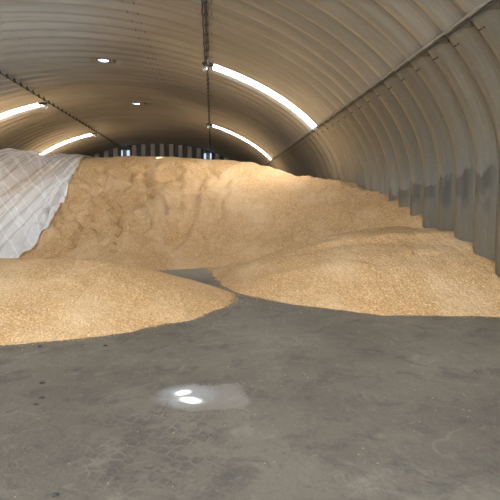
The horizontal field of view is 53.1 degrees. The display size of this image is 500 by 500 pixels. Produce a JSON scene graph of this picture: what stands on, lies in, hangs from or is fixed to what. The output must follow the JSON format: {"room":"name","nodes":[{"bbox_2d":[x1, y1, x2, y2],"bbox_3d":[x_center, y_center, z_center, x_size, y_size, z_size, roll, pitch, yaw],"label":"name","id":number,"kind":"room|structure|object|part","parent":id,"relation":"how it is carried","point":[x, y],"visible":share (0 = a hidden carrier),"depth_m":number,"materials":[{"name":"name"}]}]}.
{"room":"farm building","nodes":[
{"label":"farm building","id":0,"kind":"room"},
{"bbox_2d":[88,144,230,159],"bbox_3d":[-7.242,-5.385,39.451,16.250,6.178,0.150,0,5,-4],"label":"wall","id":1,"kind":"structure","parent":0,"point":[156,150],"depth_m":39.26,"materials":[{"name":"metal"}]},
{"bbox_2d":[120,147,131,155],"bbox_3d":[-9.658,-7.401,38.982,0.920,1.260,0.220,0,5,-4],"label":"window","id":2,"kind":"structure","parent":1,"relation":"in","point":[129,149],"depth_m":39.00,"materials":[{"name":"glass"}]},
{"bbox_3d":[-9.713,-7.312,39.056,0.660,0.950,0.022,0,5,-4],"label":"pane","id":3,"kind":"part","parent":2,"relation":"part of","materials":[{"name":"glass"}]},
{"bbox_2d":[203,150,213,159],"bbox_3d":[-3.287,-7.267,39.479,0.860,1.260,0.220,0,5,-4],"label":"window","id":4,"kind":"structure","parent":1,"relation":"in","point":[204,151],"depth_m":39.50,"materials":[{"name":"glass"}]},
{"bbox_2d":[0,0,485,165],"bbox_3d":[-5.508,-5.205,17.893,14.729,2.514,43.474,0,5,-4],"label":"ceiling","id":5,"kind":"structure","parent":0,"point":[318,56],"depth_m":14.04,"materials":[{"name":"grey metal"}]},
{"bbox_2d":[0,103,42,118],"bbox_3d":[-11.116,-5.400,21.890,4.141,2.152,0.632,0,5,-4],"label":"rooflight","id":6,"kind":"object","parent":5,"relation":"attached to","point":[24,108],"visible":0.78,"depth_m":21.78,"materials":[{"name":"white plastic"}]},
{"bbox_2d":[38,102,46,108],"bbox_3d":[-8.966,-6.257,21.647,0.340,0.294,0.182,0,5,-4],"label":"lamp","id":7,"kind":"object","parent":5,"relation":"attached to","point":[44,104],"visible":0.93,"depth_m":21.61,"materials":[{"name":"metal"}]},
{"bbox_2d":[0,71,121,147],"bbox_3d":[-8.902,-6.714,25.687,0.090,0.152,26.600,0,5,-4],"label":"conduit","id":8,"kind":"object","parent":5,"relation":"attached to","point":[6,75],"visible":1,"depth_m":21.66,"materials":[{"name":"metal"}]},
{"bbox_2d":[39,134,90,154],"bbox_3d":[-11.829,-6.282,31.272,4.141,2.152,0.632,0,5,-4],"label":"rooflight","id":9,"kind":"object","parent":5,"relation":"attached to","point":[79,137],"visible":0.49,"depth_m":31.15,"materials":[{"name":"white plastic"}]},
{"bbox_2d":[92,58,115,63],"bbox_3d":[-4.760,-6.238,16.266,0.676,0.234,0.638,0,5,-4],"label":"ceiling vent","id":10,"kind":"object","parent":5,"relation":"in","point":[96,60],"visible":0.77,"depth_m":16.33,"materials":[{"name":"metal"}]},
{"bbox_2d":[128,102,143,104],"bbox_3d":[-5.283,-6.885,23.146,0.676,0.234,0.638,0,5,-4],"label":"ceiling vent","id":11,"kind":"object","parent":5,"relation":"in","point":[134,103],"visible":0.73,"depth_m":23.24,"materials":[{"name":"metal"}]},
{"bbox_2d":[201,0,210,151],"bbox_3d":[-2.002,-6.301,24.236,0.145,0.108,30.601,0,5,-4],"label":"conduit","id":12,"kind":"object","parent":5,"relation":"attached to","point":[204,2],"visible":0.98,"depth_m":12.86,"materials":[{"name":"metal"}]},
{"bbox_2d":[202,62,213,71],"bbox_3d":[-1.236,-5.386,14.711,0.340,0.294,0.182,0,5,-4],"label":"lamp","id":13,"kind":"object","parent":5,"relation":"attached to","point":[210,64],"visible":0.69,"depth_m":14.66,"materials":[{"name":"metal"}]},
{"bbox_2d":[213,125,270,159],"bbox_3d":[-0.387,-5.706,26.485,3.196,1.888,0.632,0,5,-4],"label":"rooflight","id":14,"kind":"object","parent":5,"relation":"attached to","point":[263,152],"visible":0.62,"depth_m":26.38,"materials":[{"name":"white plastic"}]},
{"bbox_2d":[213,64,316,128],"bbox_3d":[0.469,-4.648,15.227,3.196,1.888,0.632,0,5,-4],"label":"rooflight","id":15,"kind":"object","parent":5,"relation":"attached to","point":[278,97],"visible":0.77,"depth_m":15.10,"materials":[{"name":"white plastic"}]},
{"bbox_2d":[0,267,499,499],"bbox_3d":[-5.512,-0.304,18.404,16.706,0.001,43.570,0,5,-4],"label":"floor","id":16,"kind":"structure","parent":0,"point":[373,395],"depth_m":3.49,"materials":[{"name":"concrete"}]},
{"bbox_2d":[0,258,231,344],"bbox_3d":[-4.127,0.438,7.103,7.832,0.699,4.886,0,5,-4],"label":"mound","id":17,"kind":"object","parent":16,"relation":"on","point":[41,299],"visible":1,"depth_m":6.13,"materials":[{"name":"beige food"}]},
{"bbox_2d":[0,152,428,269],"bbox_3d":[-5.882,-2.438,23.110,16.490,3.430,33.071,0,5,-4],"label":"heap","id":18,"kind":"object","parent":16,"relation":"on","point":[147,212],"visible":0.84,"depth_m":13.07,"materials":[{"name":"beige food"}]},
{"bbox_2d":[0,148,92,257],"bbox_3d":[-8.516,-1.802,15.485,6.369,3.461,9.633,0,5,-4],"label":"plastic sheet","id":19,"kind":"object","parent":18,"relation":"on","point":[23,219],"visible":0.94,"depth_m":14.08,"materials":[{"name":"white plastic"}]},
{"bbox_2d":[207,226,499,316],"bbox_3d":[1.264,0.015,9.858,4.264,1.024,7.820,0,5,-4],"label":"mound","id":20,"kind":"object","parent":16,"relation":"on","point":[394,270],"visible":0.99,"depth_m":7.45,"materials":[{"name":"beige food"}]},
{"bbox_2d":[264,0,499,277],"bbox_3d":[2.226,-2.233,18.760,1.005,3.775,43.474,0,5,-4],"label":"wall","id":21,"kind":"structure","parent":0,"point":[427,139],"depth_m":8.56,"materials":[{"name":"grey metal"}]},
{"bbox_2d":[263,0,499,165],"bbox_3d":[1.582,-4.266,21.376,0.263,0.097,37.000,0,5,-4],"label":"roof rail","id":22,"kind":"object","parent":21,"relation":"attached to","point":[465,22],"visible":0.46,"depth_m":7.56,"materials":[{"name":"metal"}]}
]}

